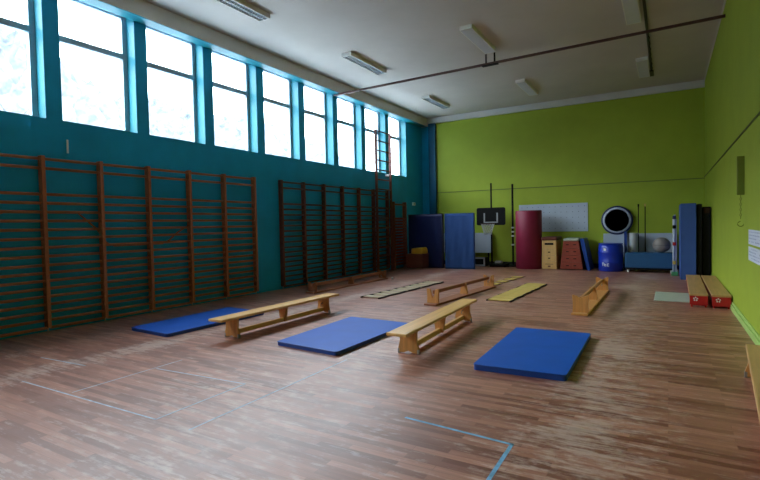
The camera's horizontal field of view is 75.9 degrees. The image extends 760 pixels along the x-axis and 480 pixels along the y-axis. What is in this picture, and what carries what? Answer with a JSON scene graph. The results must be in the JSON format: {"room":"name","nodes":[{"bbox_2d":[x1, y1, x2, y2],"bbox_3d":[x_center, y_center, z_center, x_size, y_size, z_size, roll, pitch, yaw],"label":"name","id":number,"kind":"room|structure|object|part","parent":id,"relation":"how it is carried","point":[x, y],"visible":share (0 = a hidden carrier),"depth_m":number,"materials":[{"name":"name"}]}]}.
{"room":"sports hall","nodes":[
{"label":"sports hall","id":0,"kind":"room"},
{"bbox_2d":[0,0,422,339],"bbox_3d":[-4.147,-1.433,9.205,0.360,5.470,22.530,0,2,31],"label":"wall","id":1,"kind":"structure","parent":0,"point":[26,135],"depth_m":9.00,"materials":[{"name":"teal paint"}]},
{"bbox_2d":[0,0,45,117],"bbox_3d":[-5.512,-2.854,6.865,0.316,2.090,1.245,0,2,31],"label":"window","id":2,"kind":"structure","parent":1,"relation":"in","point":[33,28],"depth_m":7.38,"materials":[{"name":"paint"}]},
{"bbox_2d":[66,140,68,152],"bbox_3d":[-4.876,-1.459,7.598,0.020,0.210,0.025,0,2,31],"label":"cable cover","id":3,"kind":"object","parent":1,"relation":"attached to","point":[67,144],"visible":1,"depth_m":7.59,"materials":[{"name":"white plastic"}]},
{"bbox_2d":[0,213,182,246],"bbox_3d":[-4.655,-0.163,7.944,0.026,0.572,3.760,0,2,31],"label":"cord","id":4,"kind":"object","parent":1,"relation":"attached to","point":[91,224],"visible":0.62,"depth_m":8.38,"materials":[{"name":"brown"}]},
{"bbox_2d":[58,0,137,132],"bbox_3d":[-4.763,-2.908,8.133,0.316,2.090,1.245,0,2,31],"label":"window","id":5,"kind":"structure","parent":1,"relation":"in","point":[126,56],"depth_m":8.63,"materials":[{"name":"paint"}]},
{"bbox_2d":[0,153,258,337],"bbox_3d":[-4.118,0.002,8.727,0.110,2.630,5.202,0,2,31],"label":"wall bars","id":6,"kind":"object","parent":1,"relation":"attached to","point":[43,220],"visible":1,"depth_m":8.18,"materials":[{"name":"brown wood"}]},
{"bbox_2d":[146,26,205,143],"bbox_3d":[-4.014,-2.962,9.400,0.316,2.090,1.245,0,2,31],"label":"window","id":7,"kind":"structure","parent":1,"relation":"in","point":[196,78],"depth_m":9.90,"materials":[{"name":"paint"}]},
{"bbox_2d":[212,50,257,152],"bbox_3d":[-3.266,-3.016,10.667,0.316,2.090,1.245,0,2,31],"label":"window","id":8,"kind":"structure","parent":1,"relation":"in","point":[249,71],"depth_m":11.17,"materials":[{"name":"paint"}]},
{"bbox_2d":[79,0,425,126],"bbox_3d":[-3.960,-3.870,8.916,0.265,0.008,22.000,0,2,31],"label":"trim","id":9,"kind":"structure","parent":1,"relation":"attached to","point":[97,3],"depth_m":10.06,"materials":[{"name":"paint"}]},
{"bbox_2d":[100,0,427,127],"bbox_3d":[-3.928,-4.021,8.966,0.270,0.290,22.130,0,2,31],"label":"trim","id":10,"kind":"structure","parent":1,"relation":"attached to","point":[142,8],"depth_m":10.44,"materials":[{"name":"paint"}]},
{"bbox_2d":[263,69,299,159],"bbox_3d":[-2.517,-3.070,11.935,0.316,2.090,1.245,0,2,31],"label":"window","id":11,"kind":"structure","parent":1,"relation":"in","point":[292,106],"depth_m":12.44,"materials":[{"name":"paint"}]},
{"bbox_2d":[304,84,333,164],"bbox_3d":[-1.768,-3.124,13.202,0.316,2.090,1.245,0,2,31],"label":"window","id":12,"kind":"structure","parent":1,"relation":"in","point":[326,116],"depth_m":13.71,"materials":[{"name":"paint"}]},
{"bbox_2d":[278,180,389,288],"bbox_3d":[-1.051,-0.218,13.919,0.110,2.630,5.192,0,2,31],"label":"wall bars","id":13,"kind":"object","parent":1,"relation":"attached to","point":[303,189],"visible":0.98,"depth_m":13.27,"materials":[{"name":"brown wood"}]},
{"bbox_2d":[337,97,361,169],"bbox_3d":[-1.019,-3.178,14.469,0.316,2.090,1.245,0,2,31],"label":"window","id":14,"kind":"structure","parent":1,"relation":"in","point":[355,124],"depth_m":14.98,"materials":[{"name":"paint"}]},
{"bbox_2d":[365,107,385,173],"bbox_3d":[-0.271,-3.232,15.737,0.316,2.090,1.245,0,2,31],"label":"window","id":15,"kind":"structure","parent":1,"relation":"in","point":[380,117],"depth_m":16.24,"materials":[{"name":"paint"}]},
{"bbox_3d":[-0.364,-3.232,15.792,0.080,2.090,1.245,0,2,31],"label":"frame","id":16,"kind":"part","parent":15,"relation":"part of","materials":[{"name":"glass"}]},
{"bbox_2d":[374,129,393,271],"bbox_3d":[0.081,-1.233,15.740,0.210,4.500,0.962,0,2,31],"label":"ladder","id":17,"kind":"object","parent":1,"relation":"attached to","point":[375,130],"visible":0.93,"depth_m":15.62,"materials":[{"name":"brown wood"}]},
{"bbox_2d":[388,116,405,176],"bbox_3d":[0.478,-3.286,17.004,0.316,2.090,1.245,0,2,31],"label":"window","id":18,"kind":"structure","parent":1,"relation":"in","point":[401,126],"depth_m":17.51,"materials":[{"name":"paint"}]},
{"bbox_2d":[392,202,406,269],"bbox_3d":[0.664,-0.164,16.732,0.140,2.280,0.900,0,2,31],"label":"wall frame","id":19,"kind":"object","parent":1,"relation":"attached to","point":[402,221],"visible":0.98,"depth_m":16.72,"materials":[{"name":"brown wood"}]},
{"bbox_2d":[422,127,429,213],"bbox_3d":[1.942,-1.842,18.568,0.600,5.470,0.200,0,2,31],"label":"wall strip","id":20,"kind":"object","parent":1,"relation":"attached to","point":[425,152],"visible":0.29,"depth_m":18.54,"materials":[{"name":"teal paint"}]},
{"bbox_2d":[0,264,759,479],"bbox_3d":[-0.112,1.351,6.940,9.600,0.120,22.630,0,2,31],"label":"floor","id":21,"kind":"structure","parent":0,"point":[658,390],"depth_m":4.31,"materials":[{"name":"brown wood"}]},
{"bbox_2d":[40,357,85,365],"bbox_3d":[-3.670,1.403,5.627,0.872,0.001,0.020,0,2,27],"label":"floor marking","id":22,"kind":"object","parent":21,"relation":"on","point":[40,357],"depth_m":5.62,"materials":[{"name":"white paint"}]},
{"bbox_2d":[72,360,180,392],"bbox_3d":[-2.568,1.398,5.064,0.014,0.001,1.214,0,2,30],"label":"floor marking","id":23,"kind":"object","parent":21,"relation":"on","point":[179,360],"depth_m":4.96,"materials":[{"name":"white paint"}]},
{"bbox_2d":[22,368,244,419],"bbox_3d":[-2.444,1.404,4.793,2.126,0.001,0.996,0,2,31],"label":"floor marking","id":24,"kind":"object","parent":21,"relation":"on","point":[156,368],"depth_m":4.40,"materials":[{"name":"white paint"}]},
{"bbox_2d":[131,307,263,336],"bbox_3d":[-2.870,1.294,7.875,0.992,0.050,2.007,0,2,31],"label":"mat","id":25,"kind":"object","parent":21,"relation":"on","point":[194,322],"visible":0.78,"depth_m":7.46,"materials":[{"name":"blue plastic"}]},
{"bbox_2d":[189,360,345,429],"bbox_3d":[-0.899,1.380,4.547,0.018,0.001,2.108,0,2,30],"label":"floor marking","id":26,"kind":"object","parent":21,"relation":"on","point":[344,360],"depth_m":4.27,"materials":[{"name":"paint"}]},
{"bbox_2d":[208,293,338,338],"bbox_3d":[-1.504,1.150,7.574,0.268,0.300,2.660,0,2,31],"label":"bench","id":27,"kind":"object","parent":21,"relation":"on","point":[232,320],"visible":1,"depth_m":7.31,"materials":[{"name":"brown wood"}]},
{"bbox_3d":[-2.027,1.200,6.688,0.260,0.252,0.040,0,2,31],"label":"leg","id":28,"kind":"part","parent":27,"relation":"part of","materials":[{"name":"orange wood"}]},
{"bbox_3d":[-1.502,1.233,7.576,0.044,0.065,2.020,0,2,31],"label":"rail","id":29,"kind":"part","parent":27,"relation":"part of","materials":[{"name":"brown wood"}]},
{"bbox_3d":[-0.980,1.125,8.460,0.260,0.252,0.040,0,2,31],"label":"leg","id":30,"kind":"part","parent":27,"relation":"part of","materials":[{"name":"orange wood"}]},
{"bbox_2d":[277,317,406,355],"bbox_3d":[-0.471,1.281,6.697,1.101,0.050,1.898,0,2,31],"label":"mat","id":31,"kind":"object","parent":21,"relation":"on","point":[342,336],"visible":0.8,"depth_m":6.43,"materials":[{"name":"blue plastic"}]},
{"bbox_2d":[306,270,387,293],"bbox_3d":[-0.728,1.016,12.269,0.250,0.250,3.200,0,2,32],"label":"bench","id":32,"kind":"object","parent":21,"relation":"on","point":[312,287],"visible":1,"depth_m":11.99,"materials":[{"name":"brown wood"}]},
{"bbox_3d":[-1.522,1.059,10.998,0.244,0.202,0.040,0,2,32],"label":"leg","id":33,"kind":"part","parent":32,"relation":"part of","materials":[{"name":"brown wood"}]},
{"bbox_3d":[-0.729,0.959,12.268,0.044,0.065,2.960,0,2,32],"label":"rail","id":34,"kind":"part","parent":32,"relation":"part of","materials":[{"name":"brown wood"}]},
{"bbox_3d":[0.067,0.949,13.540,0.244,0.202,0.040,0,2,32],"label":"leg","id":35,"kind":"part","parent":32,"relation":"part of","materials":[{"name":"brown wood"}]},
{"bbox_2d":[360,281,443,298],"bbox_3d":[0.615,1.132,11.279,0.494,0.035,3.056,0,2,33],"label":"ladder","id":36,"kind":"object","parent":21,"relation":"on","point":[416,286],"visible":0.99,"depth_m":11.07,"materials":[{"name":"beige plastic"}]},
{"bbox_2d":[406,253,428,267],"bbox_3d":[1.288,0.702,16.645,0.620,0.470,0.520,0,2,31],"label":"wooden chest","id":37,"kind":"object","parent":21,"relation":"on","point":[413,260],"visible":0.93,"depth_m":16.44,"materials":[{"name":"brown wood"}]},
{"bbox_2d":[411,247,427,253],"bbox_3d":[1.347,0.357,16.572,0.474,0.220,0.400,0,2,31],"label":"folded cloth","id":38,"kind":"object","parent":37,"relation":"on","point":[421,250],"visible":1,"depth_m":16.43,"materials":[{"name":"yellow fabric"}]},
{"bbox_2d":[408,214,443,267],"bbox_3d":[1.595,0.029,16.883,1.336,1.848,0.129,0,2,35],"label":"mat","id":39,"kind":"object","parent":21,"relation":"on","point":[425,230],"visible":0.77,"depth_m":16.73,"materials":[{"name":"blue plastic"}]},
{"bbox_2d":[386,298,476,354],"bbox_3d":[0.805,1.134,6.568,0.268,0.300,2.680,0,2,28],"label":"bench","id":40,"kind":"object","parent":21,"relation":"on","point":[408,333],"visible":1,"depth_m":6.19,"materials":[{"name":"brown wood"}]},
{"bbox_3d":[0.335,1.183,5.675,0.260,0.252,0.040,0,2,28],"label":"leg","id":41,"kind":"part","parent":40,"relation":"part of","materials":[{"name":"orange wood"}]},
{"bbox_3d":[0.806,1.216,6.570,0.044,0.065,1.980,0,2,28],"label":"rail","id":42,"kind":"part","parent":40,"relation":"part of","materials":[{"name":"brown wood"}]},
{"bbox_3d":[1.275,1.109,7.461,0.260,0.252,0.040,0,2,28],"label":"leg","id":43,"kind":"part","parent":40,"relation":"part of","materials":[{"name":"orange wood"}]},
{"bbox_2d":[444,213,474,268],"bbox_3d":[2.633,0.037,16.067,1.006,1.838,0.118,0,2,28],"label":"mat","id":44,"kind":"object","parent":21,"relation":"on","point":[459,227],"visible":0.99,"depth_m":16.03,"materials":[{"name":"blue fabric"}]},
{"bbox_2d":[405,417,513,479],"bbox_3d":[0.315,1.398,3.134,0.877,0.001,1.037,0,2,31],"label":"floor marking","id":45,"kind":"object","parent":21,"relation":"on","point":[510,446],"depth_m":3.31,"materials":[{"name":"blue paint"}]},
{"bbox_2d":[424,275,495,305],"bbox_3d":[1.752,1.005,10.155,0.250,0.300,2.950,0,2,35],"label":"bench","id":46,"kind":"object","parent":21,"relation":"on","point":[431,301],"visible":1,"depth_m":9.91,"materials":[{"name":"brown wood"}]},
{"bbox_3d":[0.989,1.042,9.060,0.244,0.252,0.040,0,2,35],"label":"leg","id":47,"kind":"part","parent":46,"relation":"part of","materials":[{"name":"orange wood"}]},
{"bbox_3d":[1.750,0.923,10.152,0.044,0.065,2.630,0,2,35],"label":"rail","id":48,"kind":"part","parent":46,"relation":"part of","materials":[{"name":"brown wood"}]},
{"bbox_3d":[2.514,0.944,11.249,0.244,0.252,0.040,0,2,35],"label":"leg","id":49,"kind":"part","parent":46,"relation":"part of","materials":[{"name":"orange wood"}]},
{"bbox_2d":[444,233,492,264],"bbox_3d":[3.176,0.318,17.709,1.850,1.155,0.120,0,2,31],"label":"radiator","id":50,"kind":"object","parent":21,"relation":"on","point":[482,242],"visible":0.25,"depth_m":17.34,"materials":[{"name":"grey metal"}]},
{"bbox_3d":[3.172,0.106,17.703,1.850,0.700,0.120,0,2,31],"label":"panel","id":51,"kind":"part","parent":50,"relation":"part of","materials":[{"name":"white metal"}]},
{"bbox_2d":[475,257,487,265],"bbox_3d":[3.422,0.747,17.013,0.620,0.310,0.360,0,2,31],"label":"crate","id":52,"kind":"object","parent":21,"relation":"on","point":[479,261],"visible":0.59,"depth_m":16.81,"materials":[{"name":"grey plastic"}]},
{"bbox_2d":[477,183,508,266],"bbox_3d":[3.902,-0.516,16.611,1.078,2.860,0.776,-1,2,-10],"label":"basketball hoop","id":53,"kind":"object","parent":21,"relation":"on","point":[491,216],"visible":1,"depth_m":16.59,"materials":[{"name":"black metal"}]},
{"bbox_2d":[494,276,525,285],"bbox_3d":[3.251,1.034,12.535,0.302,0.020,2.206,0,2,35],"label":"mat","id":54,"kind":"object","parent":21,"relation":"on","point":[512,278],"visible":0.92,"depth_m":12.64,"materials":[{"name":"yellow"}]},
{"bbox_2d":[507,184,515,266],"bbox_3d":[4.472,-0.495,16.514,0.260,2.800,0.360,0,2,31],"label":"net post","id":55,"kind":"object","parent":21,"relation":"on","point":[512,227],"visible":0.96,"depth_m":16.47,"materials":[{"name":"black metal"}]},
{"bbox_2d":[486,283,546,301],"bbox_3d":[3.016,1.107,10.487,0.510,0.032,2.875,0,2,32],"label":"mat","id":56,"kind":"object","parent":21,"relation":"on","point":[511,295],"visible":1,"depth_m":10.22,"materials":[{"name":"yellow fabric"}]},
{"bbox_2d":[515,210,541,268],"bbox_3d":[4.829,-0.017,15.800,0.820,1.873,0.820,0,2,31],"label":"rolled mat","id":57,"kind":"object","parent":21,"relation":"on","point":[528,222],"visible":0.96,"depth_m":15.45,"materials":[{"name":"red plastic"}]},
{"bbox_2d":[474,327,590,380],"bbox_3d":[1.812,1.262,5.626,0.981,0.060,1.981,0,2,31],"label":"mat","id":58,"kind":"object","parent":21,"relation":"on","point":[528,352],"visible":1,"depth_m":5.31,"materials":[{"name":"blue plastic"}]},
{"bbox_2d":[541,236,561,268],"bbox_3d":[5.512,0.392,15.618,0.480,1.000,0.910,0,2,31],"label":"box","id":59,"kind":"object","parent":21,"relation":"on","point":[551,245],"visible":0.96,"depth_m":15.27,"materials":[{"name":"brown wood"}]},
{"bbox_2d":[560,238,585,268],"bbox_3d":[6.102,0.408,15.357,0.662,0.940,0.940,0,2,31],"label":"box","id":60,"kind":"object","parent":21,"relation":"on","point":[572,257],"visible":0.95,"depth_m":14.98,"materials":[{"name":"red wood"}]},
{"bbox_2d":[580,238,593,270],"bbox_3d":[6.450,0.427,15.141,0.285,0.962,0.959,0,2,31],"label":"mat","id":61,"kind":"object","parent":21,"relation":"on","point":[584,241],"visible":1,"depth_m":14.85,"materials":[{"name":"blue plastic"}]},
{"bbox_2d":[571,277,608,315],"bbox_3d":[3.955,0.989,9.049,0.250,0.310,3.120,0,2,31],"label":"bench","id":62,"kind":"object","parent":21,"relation":"on","point":[583,305],"visible":1,"depth_m":8.53,"materials":[{"name":"orange wood"}]},
{"bbox_3d":[3.225,1.029,7.832,0.244,0.262,0.040,0,2,31],"label":"leg","id":63,"kind":"part","parent":62,"relation":"part of","materials":[{"name":"orange wood"}]},
{"bbox_3d":[3.953,0.902,9.047,0.044,0.065,2.800,0,2,31],"label":"rail","id":64,"kind":"part","parent":62,"relation":"part of","materials":[{"name":"orange wood"}]},
{"bbox_3d":[4.684,0.925,10.266,0.244,0.262,0.040,0,2,31],"label":"leg","id":65,"kind":"part","parent":62,"relation":"part of","materials":[{"name":"orange wood"}]},
{"bbox_2d":[598,243,623,271],"bbox_3d":[6.873,0.506,14.499,0.690,0.825,0.690,0,2,31],"label":"barrel","id":66,"kind":"object","parent":21,"relation":"on","point":[610,255],"visible":1,"depth_m":14.22,"materials":[{"name":"blue plastic"}]},
{"bbox_3d":[6.865,0.111,14.487,0.660,0.035,0.660,0,2,31],"label":"lid","id":67,"kind":"part","parent":66,"relation":"part of","materials":[{"name":"blue plastic"}]},
{"bbox_2d":[624,232,627,269],"bbox_3d":[7.449,0.320,14.744,0.071,1.158,0.459,0,2,31],"label":"mat","id":68,"kind":"object","parent":21,"relation":"on","point":[625,233],"visible":0.69,"depth_m":14.55,"materials":[{"name":"blue plastic"}]},
{"bbox_2d":[627,233,637,269],"bbox_3d":[7.580,0.343,14.597,0.300,1.115,0.300,0,2,31],"label":"tube","id":69,"kind":"object","parent":21,"relation":"on","point":[632,237],"visible":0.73,"depth_m":14.48,"materials":[{"name":"white plastic"}]},
{"bbox_2d":[603,233,672,256],"bbox_3d":[7.913,0.339,14.924,1.940,1.090,0.100,0,2,31],"label":"radiator","id":70,"kind":"object","parent":21,"relation":"on","point":[650,237],"visible":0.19,"depth_m":14.78,"materials":[{"name":"grey metal"}]},
{"bbox_2d":[638,204,638,251],"bbox_3d":[7.844,-0.100,14.780,0.060,1.980,0.060,0,2,31],"label":"pole","id":71,"kind":"object","parent":21,"relation":"on","point":[638,204],"visible":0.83,"depth_m":14.76,"materials":[{"name":"black metal"}]},
{"bbox_2d":[644,204,645,251],"bbox_3d":[7.999,-0.101,14.688,0.060,1.980,0.060,0,2,31],"label":"pole","id":72,"kind":"object","parent":21,"relation":"on","point":[644,204],"visible":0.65,"depth_m":14.67,"materials":[{"name":"black metal"}]},
{"bbox_2d":[625,252,672,271],"bbox_3d":[7.720,0.638,13.958,1.210,0.560,0.620,0,2,31],"label":"box","id":73,"kind":"object","parent":21,"relation":"on","point":[633,260],"visible":0.84,"depth_m":13.71,"materials":[{"name":"blue plastic"}]},
{"bbox_3d":[7.724,0.808,13.963,1.160,0.040,0.560,0,2,31],"label":"board","id":74,"kind":"part","parent":73,"relation":"part of","materials":[{"name":"black metal"}]},
{"bbox_2d":[653,237,670,252],"bbox_3d":[7.983,0.141,13.805,0.459,0.432,0.459,0,2,31],"label":"exercise ball","id":75,"kind":"object","parent":73,"relation":"on","point":[661,244],"visible":1,"depth_m":13.66,"materials":[{"name":"grey plastic"}]},
{"bbox_2d":[654,292,689,302],"bbox_3d":[5.667,1.093,9.350,0.680,0.015,1.230,0,2,31],"label":"sheet","id":76,"kind":"object","parent":21,"relation":"on","point":[659,296],"visible":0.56,"depth_m":9.27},
{"bbox_2d":[671,215,677,275],"bbox_3d":[7.827,0.136,12.932,0.160,1.620,0.240,0,2,31],"label":"pole","id":77,"kind":"object","parent":21,"relation":"on","point":[674,272],"visible":1,"depth_m":12.93,"materials":[{"name":"white plastic"}]},
{"bbox_2d":[679,203,695,279],"bbox_3d":[8.009,0.010,12.699,0.330,1.880,1.806,0,2,31],"label":"mat","id":78,"kind":"object","parent":21,"relation":"on","point":[687,211],"visible":0.88,"depth_m":11.94,"materials":[{"name":"blue plastic"}]},
{"bbox_2d":[686,275,707,306],"bbox_3d":[6.255,0.966,9.659,0.270,0.225,3.350,0,2,31],"label":"bench","id":79,"kind":"object","parent":21,"relation":"on","point":[698,295],"visible":1,"depth_m":8.54,"materials":[{"name":"beige wood"}]},
{"bbox_3d":[5.400,1.023,8.249,0.260,0.153,0.030,0,2,31],"label":"panel","id":80,"kind":"part","parent":79,"relation":"part of","materials":[{"name":"red paint"}]},
{"bbox_2d":[696,204,701,276],"bbox_3d":[8.232,0.018,12.614,0.100,1.860,1.726,0,2,31],"label":"mat","id":81,"kind":"object","parent":21,"relation":"on","point":[698,206],"visible":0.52,"depth_m":11.88,"materials":[{"name":"black plastic"}]},
{"bbox_2d":[702,207,710,275],"bbox_3d":[8.448,0.046,12.685,0.170,1.790,1.786,0,2,31],"label":"mat","id":82,"kind":"object","parent":21,"relation":"on","point":[706,211],"visible":0.7,"depth_m":11.92,"materials":[{"name":"black plastic"}]},
{"bbox_2d":[701,275,731,308],"bbox_3d":[6.493,0.967,9.472,0.270,0.225,3.350,0,2,31],"label":"bench","id":83,"kind":"object","parent":21,"relation":"on","point":[720,297],"visible":0.92,"depth_m":8.47,"materials":[{"name":"beige wood"}]},
{"bbox_3d":[6.393,0.923,9.530,0.022,0.073,3.270,0,2,31],"label":"rail","id":84,"kind":"part","parent":83,"relation":"part of","materials":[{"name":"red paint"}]},
{"bbox_3d":[5.650,1.024,8.055,0.260,0.153,0.030,0,2,31],"label":"panel","id":85,"kind":"part","parent":83,"relation":"part of","materials":[{"name":"red paint"}]},
{"bbox_2d":[744,344,759,421],"bbox_3d":[2.815,1.188,3.471,0.268,0.300,2.700,0,2,35],"label":"bench","id":86,"kind":"object","parent":21,"relation":"on","point":[752,370],"visible":1,"depth_m":3.96,"materials":[{"name":"beige wood"}]},
{"bbox_3d":[3.544,1.153,4.511,0.260,0.252,0.040,0,2,35],"label":"leg","id":87,"kind":"part","parent":86,"relation":"part of","materials":[{"name":"orange wood"}]},
{"bbox_2d":[143,0,723,118],"bbox_3d":[-0.226,-4.250,6.769,9.600,0.150,22.630,0,2,31],"label":"ceiling","id":88,"kind":"structure","parent":0,"point":[408,39],"depth_m":10.66,"materials":[{"name":"paint"}]},
{"bbox_2d":[215,0,269,21],"bbox_3d":[-2.570,-4.136,8.444,0.264,0.085,1.620,0,2,31],"label":"ceiling light","id":89,"kind":"object","parent":88,"relation":"attached to","point":[241,6],"visible":1,"depth_m":8.71,"materials":[{"name":"white plastic"}]},
{"bbox_2d":[342,51,385,74],"bbox_3d":[-0.360,-4.285,11.851,0.264,0.085,1.620,0,2,31],"label":"ceiling light","id":90,"kind":"object","parent":88,"relation":"attached to","point":[350,56],"visible":1,"depth_m":11.73,"materials":[{"name":"white plastic"}]},
{"bbox_2d":[421,95,449,108],"bbox_3d":[1.812,-4.448,15.744,0.264,0.085,1.620,0,2,31],"label":"ceiling light","id":91,"kind":"object","parent":88,"relation":"attached to","point":[428,98],"visible":1,"depth_m":15.60,"materials":[{"name":"white plastic"}]},
{"bbox_2d":[459,24,495,53],"bbox_3d":[2.124,-4.292,10.452,0.264,0.085,1.620,0,2,31],"label":"ceiling light","id":92,"kind":"object","parent":88,"relation":"attached to","point":[470,31],"visible":1,"depth_m":10.30,"materials":[{"name":"white plastic"}]},
{"bbox_2d":[515,79,537,95],"bbox_3d":[4.308,-4.453,14.246,0.264,0.085,1.620,0,2,31],"label":"ceiling light","id":93,"kind":"object","parent":88,"relation":"attached to","point":[523,84],"visible":1,"depth_m":14.06,"materials":[{"name":"white plastic"}]},
{"bbox_2d":[333,14,724,95],"bbox_3d":[2.474,-4.183,11.207,8.940,0.355,0.100,0,2,33],"label":"rail","id":94,"kind":"object","parent":88,"relation":"hanging from","point":[494,62],"visible":0.96,"depth_m":10.52,"materials":[{"name":"black metal"}]},
{"bbox_2d":[621,0,640,24],"bbox_3d":[4.619,-4.297,8.955,0.264,0.085,1.620,0,2,31],"label":"ceiling light","id":95,"kind":"object","parent":88,"relation":"attached to","point":[631,8],"visible":1,"depth_m":9.08,"materials":[{"name":"white plastic"}]},
{"bbox_2d":[636,56,649,77],"bbox_3d":[6.811,-4.453,12.605,0.264,0.085,1.620,0,2,31],"label":"ceiling light","id":96,"kind":"object","parent":88,"relation":"attached to","point":[642,63],"visible":1,"depth_m":12.42,"materials":[{"name":"white plastic"}]},
{"bbox_2d":[642,0,653,76],"bbox_3d":[5.697,-4.370,10.366,0.100,0.070,6.750,0,2,31],"label":"rail","id":97,"kind":"object","parent":88,"relation":"attached to","point":[651,71],"visible":0.98,"depth_m":10.50,"materials":[{"name":"black metal"}]},
{"bbox_2d":[436,87,704,264],"bbox_3d":[5.812,-1.851,16.281,8.390,5.470,0.200,0,2,31],"label":"wall","id":98,"kind":"structure","parent":0,"point":[660,136],"depth_m":15.69,"materials":[{"name":"green paint"}]},
{"bbox_2d":[428,123,436,213],"bbox_3d":[2.005,-1.734,18.349,0.270,5.265,0.120,0,2,31],"label":"trim","id":99,"kind":"structure","parent":98,"relation":"attached to","point":[432,126],"depth_m":18.27,"materials":[{"name":"blue paint"}]},
{"bbox_2d":[519,203,587,231],"bbox_3d":[5.747,-0.743,16.236,2.200,0.920,0.022,0,2,31],"label":"pinboard","id":100,"kind":"object","parent":98,"relation":"attached to","point":[565,216],"visible":0.7,"depth_m":16.06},
{"bbox_2d":[444,260,678,269],"bbox_3d":[5.790,0.822,16.274,8.350,0.130,0.030,0,2,31],"label":"baseboard","id":101,"kind":"structure","parent":98,"relation":"attached to","point":[510,263],"depth_m":15.62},
{"bbox_2d":[427,80,704,123],"bbox_3d":[5.540,-4.476,16.155,8.720,0.205,0.100,0,2,31],"label":"trim","id":102,"kind":"structure","parent":98,"relation":"attached to","point":[699,83],"depth_m":15.65,"materials":[{"name":"paint"}]},
{"bbox_2d":[439,178,704,192],"bbox_3d":[5.759,-1.780,16.192,8.390,0.025,0.012,0,2,31],"label":"trim","id":103,"kind":"structure","parent":98,"relation":"attached to","point":[689,178],"depth_m":15.71,"materials":[{"name":"black metal"}]},
{"bbox_2d":[601,206,632,234],"bbox_3d":[7.389,-0.614,15.181,0.900,0.900,0.140,0,2,31],"label":"trampoline","id":104,"kind":"object","parent":98,"relation":"attached to","point":[616,220],"visible":0.99,"depth_m":15.12,"materials":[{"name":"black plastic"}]},
{"bbox_2d":[705,0,759,334],"bbox_3d":[3.856,-1.451,4.477,0.250,5.470,22.530,0,2,31],"label":"wall","id":105,"kind":"structure","parent":0,"point":[732,81],"depth_m":7.67,"materials":[{"name":"green paint"}]},
{"bbox_2d":[704,0,725,80],"bbox_3d":[3.659,-4.157,4.420,0.020,0.050,22.030,0,2,31],"label":"trim","id":106,"kind":"structure","parent":105,"relation":"attached to","point":[724,0],"depth_m":10.56,"materials":[{"name":"paint"}]},
{"bbox_2d":[704,111,759,176],"bbox_3d":[3.744,-1.418,4.545,0.012,0.025,22.130,0,2,31],"label":"trim","id":107,"kind":"structure","parent":105,"relation":"attached to","point":[758,114],"depth_m":7.32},
{"bbox_2d":[711,275,759,344],"bbox_3d":[3.787,1.218,4.631,0.035,0.130,22.130,0,2,31],"label":"baseboard","id":108,"kind":"structure","parent":105,"relation":"attached to","point":[755,337],"depth_m":6.45,"materials":[{"name":"green paint"}]},
{"bbox_2d":[737,156,744,226],"bbox_3d":[5.043,-0.678,6.813,0.085,0.985,0.060,0,2,31],"label":"hook","id":109,"kind":"object","parent":105,"relation":"attached to","point":[740,159],"depth_m":6.78,"materials":[{"name":"green metal"}]},
{"bbox_2d":[748,229,759,246],"bbox_3d":[4.602,-0.026,5.986,0.004,0.190,1.000,0,2,31],"label":"notice","id":110,"kind":"object","parent":105,"relation":"attached to","point":[753,235],"visible":1,"depth_m":5.97,"materials":[{"name":"paper"}]},
{"bbox_2d":[748,246,759,264],"bbox_3d":[4.606,0.189,5.992,0.004,0.180,1.000,0,2,31],"label":"notice","id":111,"kind":"object","parent":105,"relation":"attached to","point":[753,253],"visible":1,"depth_m":5.97,"materials":[{"name":"paper"}]},
{"label":"outside","id":112,"kind":"structure","parent":0,"visible":0},
{"bbox_3d":[-7.775,2.412,16.319,150.000,0.100,140.000,0,2,31],"label":"ground","id":113,"kind":"structure","parent":112,"visible":0},
{"bbox_2d":[0,36,82,114],"bbox_3d":[-9.220,-1.524,10.572,3.307,8.195,5.695,-1,2,-2],"label":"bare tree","id":114,"kind":"object","parent":113,"relation":"on","point":[82,36],"visible":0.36,"depth_m":11.80,"materials":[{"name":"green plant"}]},
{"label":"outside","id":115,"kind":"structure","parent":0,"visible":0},
{"bbox_2d":[0,26,351,167],"bbox_3d":[-32.294,-12.291,47.612,60.000,30.985,110.000,0,2,31],"label":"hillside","id":116,"kind":"structure","parent":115,"point":[83,102],"depth_m":44.01,"materials":[{"name":"white"}]}
]}

